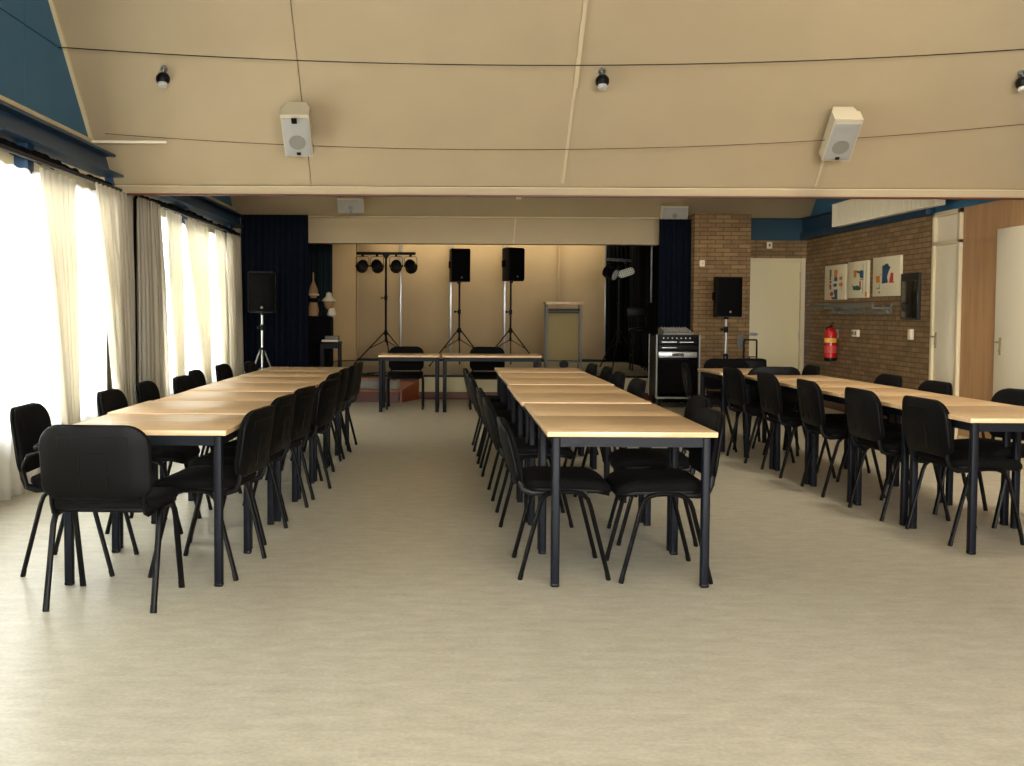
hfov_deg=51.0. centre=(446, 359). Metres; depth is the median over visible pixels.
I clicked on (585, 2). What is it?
trim
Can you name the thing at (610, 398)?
square table
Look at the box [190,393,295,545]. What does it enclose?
chair
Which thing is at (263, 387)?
square table
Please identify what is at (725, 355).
speaker stand
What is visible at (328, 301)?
figurine
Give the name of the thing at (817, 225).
trim
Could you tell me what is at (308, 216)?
trim
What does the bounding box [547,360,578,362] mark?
shelf
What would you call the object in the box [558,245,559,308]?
trim
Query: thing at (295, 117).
ceiling speaker
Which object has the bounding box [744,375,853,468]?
square table
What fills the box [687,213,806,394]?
wall
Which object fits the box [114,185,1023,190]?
trim
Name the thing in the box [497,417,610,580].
chair
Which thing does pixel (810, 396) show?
chair
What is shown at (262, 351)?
speaker stand
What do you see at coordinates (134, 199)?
trim
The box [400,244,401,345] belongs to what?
trim
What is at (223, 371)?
chair
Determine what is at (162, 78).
light
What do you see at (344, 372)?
chair
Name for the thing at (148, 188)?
ceiling beam
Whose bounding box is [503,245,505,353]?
trim
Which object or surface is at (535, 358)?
head table
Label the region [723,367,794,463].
chair
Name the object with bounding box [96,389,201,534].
chair
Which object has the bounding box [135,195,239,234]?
rail
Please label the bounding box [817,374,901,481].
chair
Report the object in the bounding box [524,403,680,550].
square table
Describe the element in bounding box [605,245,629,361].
drape
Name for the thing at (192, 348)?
window
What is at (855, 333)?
wall socket
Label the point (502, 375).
square table
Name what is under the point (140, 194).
trim
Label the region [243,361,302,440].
chair
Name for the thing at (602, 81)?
light
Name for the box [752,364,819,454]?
chair
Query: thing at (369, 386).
steps
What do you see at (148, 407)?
square table
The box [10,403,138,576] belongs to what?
chair
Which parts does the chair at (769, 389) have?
leg, backrest, leg, seat, leg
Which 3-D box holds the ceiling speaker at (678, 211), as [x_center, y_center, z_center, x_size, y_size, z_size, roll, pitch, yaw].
[3.231,-2.099,15.276,0.370,0.261,0.297,0,3,0]
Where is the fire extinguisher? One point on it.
(831, 335)
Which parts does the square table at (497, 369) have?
leg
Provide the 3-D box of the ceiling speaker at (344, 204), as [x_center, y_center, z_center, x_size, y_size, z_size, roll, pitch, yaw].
[-1.359,-2.196,15.194,0.370,0.261,0.297,0,3,0]
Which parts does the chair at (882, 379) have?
leg, leg, seat, leg, backrest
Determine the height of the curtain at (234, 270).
2.304 m
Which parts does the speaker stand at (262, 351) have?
leg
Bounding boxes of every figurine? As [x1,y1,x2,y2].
[309,272,319,315]
[322,292,336,315]
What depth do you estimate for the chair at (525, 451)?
6.48 m
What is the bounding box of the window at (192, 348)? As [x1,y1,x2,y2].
[161,216,226,395]
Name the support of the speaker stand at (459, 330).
on the stage platform
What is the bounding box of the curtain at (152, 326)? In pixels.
[137,196,169,398]
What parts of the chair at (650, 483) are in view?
leg, leg, seat, leg, leg, backrest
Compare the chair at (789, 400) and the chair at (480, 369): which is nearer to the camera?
the chair at (789, 400)
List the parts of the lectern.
leg, leg, panel, frame, leg, leg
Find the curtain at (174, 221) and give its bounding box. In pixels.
[166,210,184,376]
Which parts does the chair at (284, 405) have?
leg, seat, leg, leg, backrest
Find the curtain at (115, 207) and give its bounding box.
[95,182,135,406]
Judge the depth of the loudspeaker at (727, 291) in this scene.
14.00 m
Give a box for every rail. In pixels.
[0,138,121,191]
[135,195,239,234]
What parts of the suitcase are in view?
pull handle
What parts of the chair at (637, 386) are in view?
leg, leg, backrest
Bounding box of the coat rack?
[810,303,891,313]
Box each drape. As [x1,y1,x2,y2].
[241,214,308,373]
[308,244,331,315]
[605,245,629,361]
[628,245,658,366]
[658,219,691,402]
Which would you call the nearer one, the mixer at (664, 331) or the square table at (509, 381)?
the square table at (509, 381)
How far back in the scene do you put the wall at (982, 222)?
10.54 m
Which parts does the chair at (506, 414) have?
leg, leg, seat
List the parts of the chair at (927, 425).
leg, backrest, leg, leg, seat, leg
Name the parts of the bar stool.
leg, leg, backrest, seat, leg, leg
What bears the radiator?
attached to the wall at (883, 346)
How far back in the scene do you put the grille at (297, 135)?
8.94 m
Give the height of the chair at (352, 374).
0.823 m
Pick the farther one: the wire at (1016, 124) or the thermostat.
the thermostat
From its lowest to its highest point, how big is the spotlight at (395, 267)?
0.328 m
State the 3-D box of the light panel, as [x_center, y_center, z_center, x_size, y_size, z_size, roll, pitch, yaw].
[3.007,-1.491,17.974,0.303,0.303,0.113,0,3,0]
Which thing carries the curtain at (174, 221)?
hanging from the rail at (167, 206)
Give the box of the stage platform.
[332,360,656,399]
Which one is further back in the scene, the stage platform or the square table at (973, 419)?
the stage platform
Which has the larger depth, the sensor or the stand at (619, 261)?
the stand at (619, 261)
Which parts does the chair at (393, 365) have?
leg, leg, seat, backrest, leg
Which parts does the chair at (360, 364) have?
leg, leg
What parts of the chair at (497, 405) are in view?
leg, leg, seat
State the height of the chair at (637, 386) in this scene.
0.823 m
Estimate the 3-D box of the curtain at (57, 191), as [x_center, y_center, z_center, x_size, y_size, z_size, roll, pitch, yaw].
[-2.897,-0.236,8.038,0.089,2.295,0.763,0,3,0]
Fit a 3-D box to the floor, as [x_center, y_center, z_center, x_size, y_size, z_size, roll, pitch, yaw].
[1.045,1.028,8.555,9.100,0.200,25.000,0,3,0]
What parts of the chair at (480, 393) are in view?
leg, leg, seat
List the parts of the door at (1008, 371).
handle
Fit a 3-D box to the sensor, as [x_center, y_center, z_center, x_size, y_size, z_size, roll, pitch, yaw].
[4.708,-1.664,15.620,0.080,0.100,0.040,0,3,0]
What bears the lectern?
on the stage platform
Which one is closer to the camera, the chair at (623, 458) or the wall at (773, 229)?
the chair at (623, 458)
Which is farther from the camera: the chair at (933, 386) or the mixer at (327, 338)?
the mixer at (327, 338)
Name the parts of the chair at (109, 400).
leg, backrest, leg, seat, leg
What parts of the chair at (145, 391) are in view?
backrest, leg, leg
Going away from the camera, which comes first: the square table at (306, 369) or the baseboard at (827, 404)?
the square table at (306, 369)
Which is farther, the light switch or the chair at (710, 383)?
the light switch
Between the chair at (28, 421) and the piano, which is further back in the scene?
the piano
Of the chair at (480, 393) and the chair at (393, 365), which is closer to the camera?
the chair at (480, 393)
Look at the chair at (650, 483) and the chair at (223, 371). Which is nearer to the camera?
the chair at (650, 483)
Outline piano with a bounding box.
[309,316,332,366]
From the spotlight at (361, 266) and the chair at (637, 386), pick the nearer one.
the chair at (637, 386)
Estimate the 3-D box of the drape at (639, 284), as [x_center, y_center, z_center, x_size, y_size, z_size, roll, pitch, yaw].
[3.416,-1.227,18.062,0.091,2.734,4.202,0,3,0]
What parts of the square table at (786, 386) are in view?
leg, leg, leg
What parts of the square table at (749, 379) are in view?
leg, leg, leg, leg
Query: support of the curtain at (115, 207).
hanging from the rail at (6, 145)
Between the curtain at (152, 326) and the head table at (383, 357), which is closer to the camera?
the curtain at (152, 326)
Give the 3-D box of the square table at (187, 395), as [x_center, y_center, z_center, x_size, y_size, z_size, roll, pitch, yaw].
[-1.396,0.613,6.957,0.800,0.750,0.775,0,3,1]
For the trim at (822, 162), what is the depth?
9.51 m
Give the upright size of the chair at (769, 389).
0.823 m
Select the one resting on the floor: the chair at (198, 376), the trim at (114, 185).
the chair at (198, 376)
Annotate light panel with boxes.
[618,261,634,278]
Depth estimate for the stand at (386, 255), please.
19.12 m
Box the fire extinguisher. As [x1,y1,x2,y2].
[824,322,838,360]
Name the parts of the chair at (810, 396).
leg, backrest, seat, leg, leg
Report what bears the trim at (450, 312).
attached to the wall at (425, 310)
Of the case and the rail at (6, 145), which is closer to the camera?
the rail at (6, 145)
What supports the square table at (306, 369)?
on the floor
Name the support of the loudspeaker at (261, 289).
on the speaker stand at (262, 351)
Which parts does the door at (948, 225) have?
handle, transom panel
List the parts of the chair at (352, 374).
leg, leg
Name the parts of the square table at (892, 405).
leg, leg, leg, leg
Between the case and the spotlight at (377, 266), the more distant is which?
the spotlight at (377, 266)
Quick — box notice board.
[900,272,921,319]
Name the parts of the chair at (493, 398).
leg, leg, seat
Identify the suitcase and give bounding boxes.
[738,339,766,367]
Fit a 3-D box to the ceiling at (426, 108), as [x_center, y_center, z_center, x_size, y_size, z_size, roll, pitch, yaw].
[1.090,-2.956,8.173,8.750,2.935,2.935,0,3,0]
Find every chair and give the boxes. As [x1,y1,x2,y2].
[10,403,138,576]
[39,424,184,612]
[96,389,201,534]
[135,381,213,509]
[148,405,274,580]
[172,375,254,493]
[188,369,213,455]
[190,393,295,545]
[215,364,232,381]
[223,385,314,520]
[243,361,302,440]
[253,378,337,499]
[265,372,340,480]
[281,368,348,468]
[302,361,362,450]
[303,364,357,459]
[386,346,423,409]
[463,368,500,451]
[466,373,505,463]
[469,347,504,409]
[469,378,535,476]
[476,387,547,500]
[483,397,573,527]
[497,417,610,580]
[563,371,625,470]
[570,378,645,496]
[585,363,597,453]
[597,366,612,461]
[605,407,724,583]
[607,395,709,546]
[681,362,737,451]
[703,358,760,441]
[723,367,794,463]
[733,367,800,455]
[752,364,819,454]
[757,372,835,478]
[796,379,885,497]
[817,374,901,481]
[844,387,950,521]
[863,380,952,500]
[902,395,1023,546]
[932,388,1023,528]
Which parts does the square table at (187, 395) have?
leg, leg, leg, leg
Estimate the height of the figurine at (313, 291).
0.718 m
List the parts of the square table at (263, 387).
leg, leg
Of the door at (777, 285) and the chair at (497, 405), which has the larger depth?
the door at (777, 285)
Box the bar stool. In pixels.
[627,308,649,370]
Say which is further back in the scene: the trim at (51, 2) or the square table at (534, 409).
the trim at (51, 2)
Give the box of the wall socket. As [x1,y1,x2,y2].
[852,330,859,336]
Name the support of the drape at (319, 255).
hanging from the ceiling
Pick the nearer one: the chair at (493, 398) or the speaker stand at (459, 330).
the chair at (493, 398)
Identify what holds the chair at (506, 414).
on the floor
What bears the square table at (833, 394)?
on the floor
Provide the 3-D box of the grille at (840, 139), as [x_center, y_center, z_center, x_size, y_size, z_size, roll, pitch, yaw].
[3.309,-1.819,8.961,0.221,0.270,0.270,0,3,0]
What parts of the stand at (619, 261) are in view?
leg, leg, leg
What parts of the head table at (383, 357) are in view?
leg, leg, leg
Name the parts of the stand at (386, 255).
leg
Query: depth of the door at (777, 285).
15.66 m
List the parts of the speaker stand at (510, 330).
leg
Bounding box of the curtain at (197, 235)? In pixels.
[185,219,211,384]
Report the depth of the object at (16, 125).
8.49 m
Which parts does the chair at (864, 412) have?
leg, backrest, seat, leg, leg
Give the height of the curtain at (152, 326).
2.344 m
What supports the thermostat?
attached to the wall at (726, 246)
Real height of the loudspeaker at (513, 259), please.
0.600 m
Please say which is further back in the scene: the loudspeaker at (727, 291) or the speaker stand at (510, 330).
the speaker stand at (510, 330)
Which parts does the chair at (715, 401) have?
backrest, seat, leg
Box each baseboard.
[357,358,604,361]
[823,400,901,423]
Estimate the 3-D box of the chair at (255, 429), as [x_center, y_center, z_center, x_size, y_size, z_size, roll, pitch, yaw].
[-1.169,0.649,5.411,0.539,0.823,0.501,1,3,7]
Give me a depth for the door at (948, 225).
11.22 m
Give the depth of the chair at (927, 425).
6.08 m
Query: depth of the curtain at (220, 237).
13.77 m
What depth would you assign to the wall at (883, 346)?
13.21 m
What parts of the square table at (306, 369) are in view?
leg, leg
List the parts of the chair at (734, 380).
leg, backrest, leg, seat, leg, leg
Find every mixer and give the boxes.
[321,336,339,341]
[658,327,692,334]
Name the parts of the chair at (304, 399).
seat, leg, leg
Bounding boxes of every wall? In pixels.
[0,0,233,389]
[234,216,799,245]
[332,244,356,360]
[359,244,604,358]
[659,218,808,240]
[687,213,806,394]
[804,189,1023,417]
[958,200,1023,438]
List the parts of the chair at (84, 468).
leg, leg, seat, backrest, leg, leg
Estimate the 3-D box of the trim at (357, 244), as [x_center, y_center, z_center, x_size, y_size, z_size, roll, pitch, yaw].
[-1.694,-1.220,20.291,0.032,2.490,0.050,0,3,0]
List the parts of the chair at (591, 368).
backrest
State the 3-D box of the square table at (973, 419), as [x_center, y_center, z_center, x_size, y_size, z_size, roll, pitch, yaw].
[3.157,0.674,6.156,0.720,0.745,0.775,0,3,-2]
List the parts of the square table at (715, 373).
leg, leg, leg, leg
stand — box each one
[255,315,270,369]
[354,252,415,363]
[429,284,473,366]
[495,283,529,363]
[599,258,642,367]
[705,319,728,394]
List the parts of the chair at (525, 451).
backrest, leg, leg, seat, leg, leg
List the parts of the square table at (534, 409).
leg, leg, leg, leg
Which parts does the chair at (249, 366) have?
backrest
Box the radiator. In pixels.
[832,199,945,226]
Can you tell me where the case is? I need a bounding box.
[648,334,700,405]
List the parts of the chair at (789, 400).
leg, leg, seat, leg, leg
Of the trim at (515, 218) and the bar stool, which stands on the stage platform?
the bar stool
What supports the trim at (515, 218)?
attached to the wall at (321, 230)
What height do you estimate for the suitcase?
0.956 m
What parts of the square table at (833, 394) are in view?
leg, leg, leg, leg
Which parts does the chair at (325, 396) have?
leg, leg, seat, leg, backrest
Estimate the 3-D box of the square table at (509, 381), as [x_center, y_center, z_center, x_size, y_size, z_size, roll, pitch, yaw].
[0.870,0.550,8.537,0.800,0.755,0.775,0,3,0]
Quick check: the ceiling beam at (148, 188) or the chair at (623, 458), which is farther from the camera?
the ceiling beam at (148, 188)
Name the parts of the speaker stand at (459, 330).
leg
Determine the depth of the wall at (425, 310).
20.33 m
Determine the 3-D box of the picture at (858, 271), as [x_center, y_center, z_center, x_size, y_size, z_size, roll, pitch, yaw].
[5.238,-1.013,13.617,0.034,0.465,0.660,0,3,0]
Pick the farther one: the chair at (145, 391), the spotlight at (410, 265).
the spotlight at (410, 265)
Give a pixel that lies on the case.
(667, 353)
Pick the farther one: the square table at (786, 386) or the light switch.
the light switch
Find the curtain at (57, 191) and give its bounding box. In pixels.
[40,167,80,424]
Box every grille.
[281,118,311,155]
[509,248,524,279]
[662,208,687,219]
[823,123,860,159]
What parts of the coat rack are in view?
hook rail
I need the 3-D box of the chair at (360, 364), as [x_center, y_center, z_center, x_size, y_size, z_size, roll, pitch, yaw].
[-1.078,0.435,10.178,0.539,0.823,0.501,0,3,4]
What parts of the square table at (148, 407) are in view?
leg, leg, leg, leg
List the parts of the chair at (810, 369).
leg, leg, backrest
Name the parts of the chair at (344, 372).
leg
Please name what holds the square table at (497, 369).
on the floor
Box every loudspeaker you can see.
[247,271,276,314]
[449,248,469,283]
[502,247,524,282]
[712,277,742,318]
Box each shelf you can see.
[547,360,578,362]
[810,303,876,307]
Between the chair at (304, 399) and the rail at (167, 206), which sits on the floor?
the chair at (304, 399)
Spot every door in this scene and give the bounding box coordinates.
[749,258,805,374]
[929,208,963,438]
[993,225,1023,442]
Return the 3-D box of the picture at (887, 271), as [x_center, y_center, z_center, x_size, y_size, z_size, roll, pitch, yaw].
[5.238,-0.986,12.732,0.034,0.470,0.790,0,3,0]
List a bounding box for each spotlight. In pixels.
[355,255,369,272]
[370,255,383,272]
[389,255,402,272]
[404,255,417,273]
[602,261,618,280]
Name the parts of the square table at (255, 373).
leg, leg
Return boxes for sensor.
[767,242,771,248]
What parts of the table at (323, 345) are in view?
leg, leg, leg, leg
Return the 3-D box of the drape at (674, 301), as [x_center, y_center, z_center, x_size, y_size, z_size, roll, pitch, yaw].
[3.285,-0.683,15.208,0.563,2.604,0.128,0,3,0]
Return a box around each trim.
[0,95,235,210]
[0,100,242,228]
[14,143,231,237]
[48,0,104,180]
[91,140,166,143]
[111,197,137,403]
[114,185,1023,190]
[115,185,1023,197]
[127,193,1023,199]
[308,216,659,218]
[357,244,358,357]
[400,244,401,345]
[449,245,451,352]
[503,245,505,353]
[513,218,515,242]
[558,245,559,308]
[561,0,587,182]
[604,245,606,359]
[650,246,652,302]
[799,207,934,239]
[814,161,824,185]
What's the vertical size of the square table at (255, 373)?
0.755 m
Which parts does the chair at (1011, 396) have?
leg, leg, seat, backrest, leg, arm frame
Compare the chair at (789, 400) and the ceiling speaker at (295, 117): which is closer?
the ceiling speaker at (295, 117)
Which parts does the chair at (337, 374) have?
leg, leg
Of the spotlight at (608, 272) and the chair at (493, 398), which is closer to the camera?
the chair at (493, 398)
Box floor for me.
[0,399,1023,765]
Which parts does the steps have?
panel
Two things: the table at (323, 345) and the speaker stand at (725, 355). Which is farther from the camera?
the table at (323, 345)
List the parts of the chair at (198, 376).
backrest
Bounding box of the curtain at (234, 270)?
[227,233,243,376]
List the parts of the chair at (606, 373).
backrest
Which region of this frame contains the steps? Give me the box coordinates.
[353,377,418,401]
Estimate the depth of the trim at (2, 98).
8.28 m
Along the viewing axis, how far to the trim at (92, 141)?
9.18 m
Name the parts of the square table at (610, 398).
leg, leg, leg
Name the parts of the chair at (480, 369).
seat, backrest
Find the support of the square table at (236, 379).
on the floor
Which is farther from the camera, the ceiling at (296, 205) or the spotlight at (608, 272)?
the spotlight at (608, 272)
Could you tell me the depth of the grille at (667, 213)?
15.16 m
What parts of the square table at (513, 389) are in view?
leg, leg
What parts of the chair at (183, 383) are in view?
backrest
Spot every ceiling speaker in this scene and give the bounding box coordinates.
[280,102,313,155]
[337,196,363,212]
[660,203,688,219]
[819,107,863,160]
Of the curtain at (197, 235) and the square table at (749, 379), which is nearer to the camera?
the square table at (749, 379)
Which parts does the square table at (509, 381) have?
leg, leg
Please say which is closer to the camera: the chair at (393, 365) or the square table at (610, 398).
the square table at (610, 398)
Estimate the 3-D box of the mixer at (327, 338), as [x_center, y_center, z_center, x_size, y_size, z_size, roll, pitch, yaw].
[-1.818,-0.320,16.718,0.260,0.090,0.230,0,3,0]
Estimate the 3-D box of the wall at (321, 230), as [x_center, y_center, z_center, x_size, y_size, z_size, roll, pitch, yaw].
[1.085,-2.086,15.647,8.350,0.815,0.250,0,3,0]
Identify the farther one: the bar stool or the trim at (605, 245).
the trim at (605, 245)
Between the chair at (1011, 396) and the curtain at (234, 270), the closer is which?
the chair at (1011, 396)
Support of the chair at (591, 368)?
on the floor
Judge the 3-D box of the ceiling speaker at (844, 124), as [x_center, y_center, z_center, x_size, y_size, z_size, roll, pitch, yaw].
[3.309,-1.899,9.018,0.235,0.430,0.430,0,3,0]
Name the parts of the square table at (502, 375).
leg, leg, leg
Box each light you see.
[156,65,169,88]
[596,67,608,90]
[1015,69,1023,92]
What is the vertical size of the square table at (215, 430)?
0.745 m
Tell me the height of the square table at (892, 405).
0.745 m
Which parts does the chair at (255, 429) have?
leg, leg, seat, leg, backrest, leg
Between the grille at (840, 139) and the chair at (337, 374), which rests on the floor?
the chair at (337, 374)
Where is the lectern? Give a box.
[543,302,582,368]
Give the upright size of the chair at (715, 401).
0.823 m
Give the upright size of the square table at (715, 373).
0.745 m
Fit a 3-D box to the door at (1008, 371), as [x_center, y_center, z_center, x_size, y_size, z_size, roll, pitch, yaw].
[5.201,-0.161,9.641,0.119,2.100,1.120,0,3,0]
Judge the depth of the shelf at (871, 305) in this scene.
13.43 m
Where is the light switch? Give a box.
[907,329,913,339]
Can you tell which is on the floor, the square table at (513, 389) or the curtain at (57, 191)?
the square table at (513, 389)
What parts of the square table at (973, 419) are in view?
leg, leg, leg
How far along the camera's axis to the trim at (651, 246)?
17.40 m
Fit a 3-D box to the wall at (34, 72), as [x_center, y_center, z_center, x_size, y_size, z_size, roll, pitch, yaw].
[-3.192,-1.630,5.984,0.200,5.300,19.300,0,3,0]
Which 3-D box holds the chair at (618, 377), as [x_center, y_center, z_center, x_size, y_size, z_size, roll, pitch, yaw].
[1.162,0.513,8.692,0.539,0.823,0.501,0,3,0]
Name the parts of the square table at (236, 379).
leg, leg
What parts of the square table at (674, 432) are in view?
leg, leg, leg, leg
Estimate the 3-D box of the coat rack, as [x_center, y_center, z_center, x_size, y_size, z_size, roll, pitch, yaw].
[5.123,-0.641,13.609,0.260,0.129,2.250,0,3,0]
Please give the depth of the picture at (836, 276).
14.34 m
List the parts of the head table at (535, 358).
leg, leg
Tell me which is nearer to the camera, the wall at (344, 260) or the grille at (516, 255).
the grille at (516, 255)
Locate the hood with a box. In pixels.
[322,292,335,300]
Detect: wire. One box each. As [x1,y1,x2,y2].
[58,47,1023,65]
[105,124,1023,149]
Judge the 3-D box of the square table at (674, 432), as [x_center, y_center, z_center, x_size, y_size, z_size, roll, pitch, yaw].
[0.870,0.696,5.417,0.800,0.745,0.775,0,3,0]
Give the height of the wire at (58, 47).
0.207 m
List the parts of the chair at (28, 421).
arm frame, backrest, leg, seat, leg, leg, leg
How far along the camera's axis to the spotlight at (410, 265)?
19.07 m
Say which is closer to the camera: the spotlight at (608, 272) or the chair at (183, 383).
the chair at (183, 383)
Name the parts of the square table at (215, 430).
leg, leg, leg, leg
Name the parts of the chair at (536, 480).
backrest, leg, leg, seat, leg, leg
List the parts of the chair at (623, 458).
leg, leg, seat, leg, backrest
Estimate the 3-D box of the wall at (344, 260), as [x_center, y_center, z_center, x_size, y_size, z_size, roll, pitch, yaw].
[-1.939,-1.217,20.026,0.060,2.475,0.720,2,3,36]
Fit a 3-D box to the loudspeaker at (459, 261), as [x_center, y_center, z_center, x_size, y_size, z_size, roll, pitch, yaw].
[0.211,-1.607,18.534,0.354,0.600,0.366,0,3,-13]
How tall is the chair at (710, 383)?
0.823 m
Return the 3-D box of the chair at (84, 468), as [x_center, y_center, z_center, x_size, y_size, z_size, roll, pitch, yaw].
[-1.492,0.676,4.781,0.501,0.823,0.539,0,3,2]
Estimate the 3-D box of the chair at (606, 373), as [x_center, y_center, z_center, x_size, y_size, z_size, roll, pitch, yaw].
[1.192,0.476,9.530,0.539,0.823,0.501,0,3,1]
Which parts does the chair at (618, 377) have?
backrest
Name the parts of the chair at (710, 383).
seat, backrest, leg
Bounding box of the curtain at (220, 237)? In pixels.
[215,229,229,365]
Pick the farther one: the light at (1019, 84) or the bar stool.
the bar stool
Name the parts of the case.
blank panel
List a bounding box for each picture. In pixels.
[824,264,847,299]
[847,260,869,297]
[872,255,902,296]
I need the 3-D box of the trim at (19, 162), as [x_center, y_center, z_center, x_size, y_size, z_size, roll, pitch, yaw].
[-3.043,-1.459,8.093,0.100,0.210,13.620,0,3,0]
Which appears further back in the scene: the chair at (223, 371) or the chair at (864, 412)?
the chair at (223, 371)
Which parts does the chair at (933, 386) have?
leg, seat, backrest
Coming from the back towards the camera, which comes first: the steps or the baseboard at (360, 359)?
the baseboard at (360, 359)
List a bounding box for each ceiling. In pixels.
[54,0,1023,188]
[202,183,1022,217]
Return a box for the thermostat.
[700,260,704,266]
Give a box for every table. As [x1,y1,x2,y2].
[64,414,251,586]
[107,401,274,548]
[154,391,297,521]
[187,383,317,499]
[215,376,327,481]
[238,371,339,466]
[258,367,348,453]
[319,341,341,366]
[378,353,439,411]
[442,353,541,412]
[494,367,585,454]
[499,372,597,467]
[504,378,613,468]
[508,385,628,499]
[514,393,651,522]
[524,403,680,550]
[534,416,717,587]
[698,368,791,451]
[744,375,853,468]
[774,381,898,484]
[810,387,950,502]
[854,396,1015,525]
[909,406,1023,554]
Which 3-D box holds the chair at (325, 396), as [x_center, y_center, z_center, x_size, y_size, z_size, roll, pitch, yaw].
[-1.069,0.550,7.628,0.539,0.823,0.501,1,3,8]

